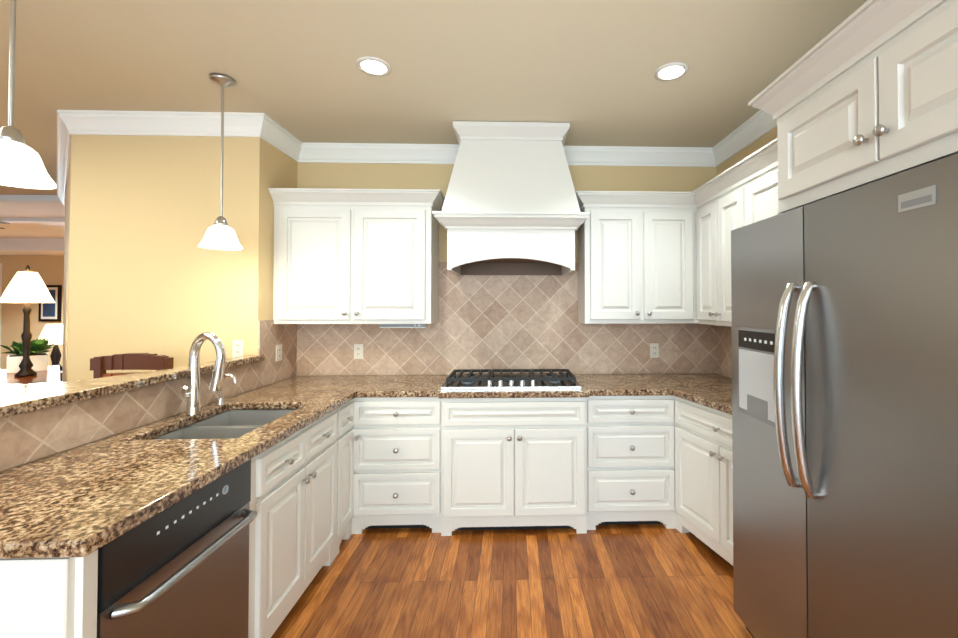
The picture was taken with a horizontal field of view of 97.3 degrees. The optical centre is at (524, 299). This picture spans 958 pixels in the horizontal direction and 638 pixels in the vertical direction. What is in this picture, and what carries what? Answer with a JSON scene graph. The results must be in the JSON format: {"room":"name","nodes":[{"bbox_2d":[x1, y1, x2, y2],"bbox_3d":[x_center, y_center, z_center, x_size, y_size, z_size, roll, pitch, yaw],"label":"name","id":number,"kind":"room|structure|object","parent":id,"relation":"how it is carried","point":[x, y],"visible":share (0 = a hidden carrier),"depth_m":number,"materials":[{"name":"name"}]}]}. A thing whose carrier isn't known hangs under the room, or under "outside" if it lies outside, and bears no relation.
{"room":"kitchen","nodes":[
{"label":"kitchen","id":0,"kind":"room"},
{"bbox_2d":[0,256,63,368],"bbox_3d":[-9.536,0.229,8.746,8.290,2.720,0.200,0,-1,-2],"label":"wall","id":1,"kind":"structure","parent":0,"point":[49,270],"depth_m":8.62,"materials":[{"name":"paint"}]},
{"bbox_2d":[0,263,1,355],"bbox_3d":[-12.046,0.446,8.546,2.620,2.380,0.029,0,-1,-2],"label":"living room window","id":2,"kind":"structure","parent":1,"relation":"in","point":[0,303],"depth_m":8.59,"materials":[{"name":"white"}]},
{"bbox_2d":[38,285,61,321],"bbox_3d":[-9.757,0.082,8.620,0.420,0.750,0.039,0,-1,-2],"label":"picture frame","id":3,"kind":"object","parent":1,"relation":"attached to","point":[50,312],"visible":0.86,"depth_m":8.60,"materials":[{"name":"black wood"}]},
{"bbox_2d":[0,388,256,472],"bbox_3d":[-1.803,0.934,1.603,0.130,1.090,2.348,0,-1,-2],"label":"wall","id":4,"kind":"structure","parent":0,"point":[106,437],"depth_m":1.72,"materials":[{"name":"tile"}]},
{"bbox_2d":[0,320,296,470],"bbox_3d":[-1.740,0.350,1.863,0.012,0.444,2.827,0,-1,-2],"label":"tile backsplash","id":5,"kind":"structure","parent":4,"relation":"attached to","point":[27,437],"depth_m":1.81,"materials":[{"name":"beige tile"}]},
{"bbox_2d":[276,344,281,360],"bbox_3d":[-1.767,0.386,3.019,0.008,0.114,0.070,0,-1,-2],"label":"outlet","id":6,"kind":"object","parent":5,"relation":"attached to","point":[278,352],"visible":1,"depth_m":3.01,"materials":[{"name":"beige plastic"}]},
{"bbox_2d":[62,135,297,388],"bbox_3d":[-3.524,0.155,3.937,3.420,2.720,2.400,0,-1,-2],"label":"wall block","id":7,"kind":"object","parent":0,"point":[144,272],"visible":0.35,"depth_m":2.78,"materials":[{"name":"paint"}]},
{"bbox_2d":[232,340,243,356],"bbox_3d":[-1.901,0.328,2.781,0.070,0.114,0.008,0,-1,-2],"label":"outlet","id":8,"kind":"object","parent":7,"relation":"attached to","point":[238,348],"visible":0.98,"depth_m":2.78,"materials":[{"name":"beige plastic"}]},
{"bbox_2d":[0,0,867,255],"bbox_3d":[-5.860,-1.126,2.881,15.280,0.290,12.200,0,-1,-2],"label":"ceiling","id":9,"kind":"structure","parent":0,"point":[586,69],"depth_m":2.20,"materials":[{"name":"paint"}]},
{"bbox_2d":[0,0,56,188],"bbox_3d":[-1.649,-0.810,1.350,0.200,0.861,0.200,0,-1,-2],"label":"pendant light","id":10,"kind":"object","parent":9,"relation":"hanging from","point":[21,164],"visible":1,"depth_m":1.34,"materials":[{"name":"white glass"}]},
{"bbox_2d":[198,73,242,249],"bbox_3d":[-1.681,-0.755,2.329,0.200,0.941,0.200,0,-1,-2],"label":"pendant light","id":11,"kind":"object","parent":9,"relation":"hanging from","point":[220,234],"visible":1,"depth_m":2.31,"materials":[{"name":"white glass"}]},
{"bbox_2d":[356,56,390,75],"bbox_3d":[-0.796,-1.227,2.214,0.176,0.008,0.176,0,-1,-2],"label":"recessed light","id":12,"kind":"object","parent":9,"relation":"in","point":[372,66],"visible":1,"depth_m":2.21,"materials":[{"name":"white"}]},
{"bbox_2d":[654,62,688,80],"bbox_3d":[0.793,-1.226,2.265,0.176,0.008,0.176,0,-1,-2],"label":"recessed light","id":13,"kind":"object","parent":9,"relation":"in","point":[672,71],"visible":1,"depth_m":2.26,"materials":[{"name":"white"}]},
{"bbox_2d":[296,163,717,375],"bbox_3d":[-0.025,0.147,3.424,3.580,2.720,0.150,0,-1,-2],"label":"wall","id":14,"kind":"structure","parent":0,"point":[438,176],"depth_m":3.35,"materials":[{"name":"paint"}]},
{"bbox_2d":[268,188,439,323],"bbox_3d":[-1.228,-0.295,3.140,1.109,0.945,0.347,0,-1,-2],"label":"upper cabinet","id":15,"kind":"object","parent":14,"relation":"attached to","point":[356,256],"depth_m":2.97,"materials":[{"name":"white wood"}]},
{"bbox_2d":[379,324,427,327],"bbox_3d":[-0.890,0.194,3.093,0.330,0.031,0.134,0,-1,-2],"label":"under-cabinet light","id":16,"kind":"object","parent":15,"relation":"attached to","point":[403,325],"visible":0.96,"depth_m":3.04,"materials":[{"name":"beige"}]},
{"bbox_2d":[57,110,776,206],"bbox_3d":[-1.776,-1.180,1.162,6.826,0.135,7.500,0,-1,-2],"label":"crown molding","id":17,"kind":"structure","parent":14,"relation":"attached to","point":[745,134],"depth_m":3.18,"materials":[{"name":"white wood"}]},
{"bbox_2d":[297,262,716,374],"bbox_3d":[-0.113,0.151,3.339,3.358,0.889,0.012,0,-1,-2],"label":"tile backsplash","id":18,"kind":"structure","parent":14,"relation":"attached to","point":[491,322],"depth_m":3.33,"materials":[{"name":"beige tile"}]},
{"bbox_2d":[354,344,362,358],"bbox_3d":[-1.302,0.410,3.287,0.070,0.114,0.008,0,-1,-2],"label":"electrical outlet","id":19,"kind":"object","parent":18,"relation":"attached to","point":[358,351],"visible":1,"depth_m":3.29,"materials":[{"name":"beige plastic"}]},
{"bbox_2d":[650,343,658,357],"bbox_3d":[1.042,0.411,3.362,0.070,0.114,0.008,0,-1,-2],"label":"electrical outlet","id":20,"kind":"object","parent":18,"relation":"attached to","point":[654,350],"visible":1,"depth_m":3.36,"materials":[{"name":"beige plastic"}]},
{"bbox_2d":[432,121,589,275],"bbox_3d":[-0.095,-0.704,3.045,1.032,1.021,0.603,0,-1,-2],"label":"range hood","id":21,"kind":"object","parent":14,"relation":"attached to","point":[510,206],"visible":1,"depth_m":2.86,"materials":[{"name":"white wood"}]},
{"bbox_2d":[577,190,695,323],"bbox_3d":[0.827,-0.294,3.206,0.790,0.945,0.347,0,-1,-2],"label":"upper cabinet","id":22,"kind":"object","parent":14,"relation":"attached to","point":[637,249],"depth_m":3.04,"materials":[{"name":"white wood"}]},
{"bbox_2d":[271,524,752,637],"bbox_3d":[-5.860,1.524,2.840,15.280,0.050,12.200,0,-1,-2],"label":"floor","id":23,"kind":"structure","parent":0,"point":[633,581],"depth_m":2.16,"materials":[{"name":"brown wood"}]},
{"bbox_2d":[0,365,59,383],"bbox_3d":[-3.882,1.034,2.889,1.420,0.930,0.900,-1,-1,42],"label":"console table","id":24,"kind":"object","parent":23,"relation":"on","point":[51,374],"visible":0.26,"depth_m":3.06,"materials":[{"name":"brown wood"}]},
{"bbox_2d":[0,265,54,376],"bbox_3d":[-3.725,0.156,3.138,0.280,0.830,0.280,0,-1,-2],"label":"table lamp","id":25,"kind":"object","parent":24,"relation":"on","point":[27,287],"visible":1,"depth_m":3.11,"materials":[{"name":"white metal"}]},
{"bbox_2d":[0,338,55,372],"bbox_3d":[-3.966,0.444,3.382,0.340,0.262,0.314,0,-1,-2],"label":"potted plant","id":26,"kind":"object","parent":24,"relation":"on","point":[38,355],"visible":0.83,"depth_m":3.33,"materials":[{"name":"green plant"}]},
{"bbox_2d":[90,353,173,378],"bbox_3d":[-2.196,0.896,2.177,0.421,1.184,0.420,0,-1,-2],"label":"bar stool","id":27,"kind":"object","parent":23,"relation":"on","point":[100,366],"visible":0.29,"depth_m":2.35,"materials":[{"name":"brown wood"}]},
{"bbox_2d":[97,459,257,637],"bbox_3d":[-1.334,1.043,1.313,0.690,0.864,0.594,0,-1,-2],"label":"dishwasher","id":28,"kind":"object","parent":23,"relation":"on","point":[180,569],"visible":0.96,"depth_m":1.30,"materials":[{"name":"grey metal"}]},
{"bbox_2d":[249,400,351,566],"bbox_3d":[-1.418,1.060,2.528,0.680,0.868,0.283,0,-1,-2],"label":"base cabinet","id":29,"kind":"object","parent":23,"relation":"on","point":[323,487],"depth_m":2.03,"materials":[{"name":"white wood"}]},
{"bbox_2d":[352,397,443,535],"bbox_3d":[-0.824,1.067,2.959,0.575,0.868,0.660,0,-1,-2],"label":"base cabinet","id":30,"kind":"object","parent":23,"relation":"on","point":[398,442],"depth_m":2.67,"materials":[{"name":"white wood"}]},
{"bbox_2d":[0,389,355,558],"bbox_3d":[-1.385,0.592,1.799,0.690,0.040,1.680,0,-1,-2],"label":"countertop","id":31,"kind":"structure","parent":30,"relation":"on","point":[84,500],"depth_m":1.34,"materials":[{"name":"brown stone"}]},
{"bbox_2d":[181,332,225,414],"bbox_3d":[-1.588,0.369,2.082,0.213,0.414,0.128,0,-1,-2],"label":"pull-down faucet","id":32,"kind":"object","parent":31,"relation":"on","point":[192,394],"visible":1,"depth_m":2.08,"materials":[{"name":"silver metal"}]},
{"bbox_2d":[153,409,295,438],"bbox_3d":[-1.417,0.705,2.035,0.494,0.170,0.694,0,-1,-2],"label":"undermount sink","id":33,"kind":"object","parent":31,"relation":"in","point":[231,424],"visible":0.15,"depth_m":2.16,"materials":[{"name":"silver metal"}]},
{"bbox_2d":[215,374,236,404],"bbox_3d":[-1.646,0.496,2.308,0.105,0.166,0.060,0,-1,-2],"label":"filter faucet","id":34,"kind":"object","parent":31,"relation":"on","point":[220,399],"visible":0.83,"depth_m":2.31,"materials":[{"name":"silver metal"}]},
{"bbox_2d":[444,397,591,535],"bbox_3d":[-0.074,1.067,2.983,0.925,0.868,0.660,0,-1,-2],"label":"base cabinet","id":35,"kind":"object","parent":23,"relation":"on","point":[510,463],"depth_m":2.66,"materials":[{"name":"white wood"}]},
{"bbox_2d":[258,373,731,397],"bbox_3d":[-0.102,0.611,2.988,3.332,0.040,0.674,0,-1,-2],"label":"countertop","id":36,"kind":"structure","parent":35,"relation":"on","point":[366,386],"depth_m":2.86,"materials":[{"name":"brown stone"}]},
{"bbox_2d":[441,369,580,388],"bbox_3d":[-0.094,0.561,2.995,0.920,0.056,0.510,0,-1,-2],"label":"gas cooktop","id":37,"kind":"object","parent":36,"relation":"in","point":[491,379],"visible":1,"depth_m":2.85,"materials":[{"name":"black metal"}]},
{"bbox_2d":[588,395,675,529],"bbox_3d":[0.685,1.068,3.007,0.594,0.868,0.660,0,-1,-2],"label":"base cabinet","id":38,"kind":"object","parent":23,"relation":"on","point":[632,439],"depth_m":2.72,"materials":[{"name":"white wood"}]},
{"bbox_2d":[676,397,732,565],"bbox_3d":[1.292,1.057,2.346,0.606,0.868,0.820,0,-1,-2],"label":"base cabinet","id":39,"kind":"object","parent":23,"relation":"on","point":[704,452],"depth_m":2.45,"materials":[{"name":"white wood"}]},
{"bbox_2d":[668,385,731,414],"bbox_3d":[1.278,0.601,2.335,0.615,0.040,0.780,0,-1,-2],"label":"countertop","id":40,"kind":"structure","parent":39,"relation":"on","point":[718,397],"depth_m":2.59,"materials":[{"name":"brown stone"}]},
{"bbox_2d":[731,153,957,637],"bbox_3d":[1.249,0.576,1.401,0.722,1.800,1.049,0,-1,-2],"label":"refrigerator","id":41,"kind":"object","parent":23,"relation":"on","point":[844,311],"visible":1,"depth_m":1.25,"materials":[{"name":"grey metal"}]},
{"bbox_3d":[-5.930,1.217,5.319,0.600,0.640,0.550,0,-1,-2],"label":"side table","id":42,"kind":"object","parent":23,"relation":"on","visible":0},
{"bbox_2d":[39,324,62,369],"bbox_3d":[-5.929,0.604,5.304,0.340,0.580,0.340,0,-1,-2],"label":"table lamp","id":43,"kind":"object","parent":42,"relation":"on","point":[52,333],"visible":0.56,"depth_m":5.23,"materials":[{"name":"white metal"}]},
{"bbox_2d":[717,127,776,377],"bbox_3d":[1.769,0.098,0.205,0.200,2.720,6.400,0,-1,-2],"label":"wall","id":44,"kind":"structure","parent":0,"point":[762,141],"depth_m":2.96,"materials":[{"name":"paint"}]},
{"bbox_2d":[696,162,739,326],"bbox_3d":[1.420,-0.301,2.747,0.326,0.945,0.650,0,-1,-2],"label":"upper cabinet","id":45,"kind":"object","parent":44,"relation":"attached to","point":[717,201],"depth_m":2.76,"materials":[{"name":"white wood"}]},
{"bbox_2d":[717,325,731,377],"bbox_3d":[1.584,0.362,2.640,0.012,0.444,1.487,0,-1,-2],"label":"tile backsplash","id":46,"kind":"structure","parent":44,"relation":"attached to","point":[724,350],"depth_m":3.27,"materials":[{"name":"beige tile"}]},
{"bbox_2d":[740,138,780,226],"bbox_3d":[1.438,-0.310,2.197,0.326,0.945,0.450,0,-1,-2],"label":"upper cabinet","id":47,"kind":"object","parent":44,"relation":"attached to","point":[758,173],"depth_m":2.26,"materials":[{"name":"white wood"}]},
{"bbox_2d":[748,0,957,212],"bbox_3d":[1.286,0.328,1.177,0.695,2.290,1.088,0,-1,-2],"label":"upper cabinet","id":48,"kind":"object","parent":44,"relation":"attached to","point":[865,93],"visible":1,"depth_m":1.21,"materials":[{"name":"white wood"}]},
{"bbox_3d":[-2.246,0.926,1.039,0.789,1.090,1.250,0,-1,-2],"label":"wall","id":49,"kind":"structure","parent":0,"visible":0},
{"bbox_2d":[0,355,263,417],"bbox_3d":[-2.197,0.368,1.573,1.020,0.038,2.396,0,-1,-2],"label":"bar","id":50,"kind":"object","parent":49,"relation":"on","point":[16,399],"visible":0.96,"depth_m":1.68,"materials":[{"name":"brown stone"}]}
]}

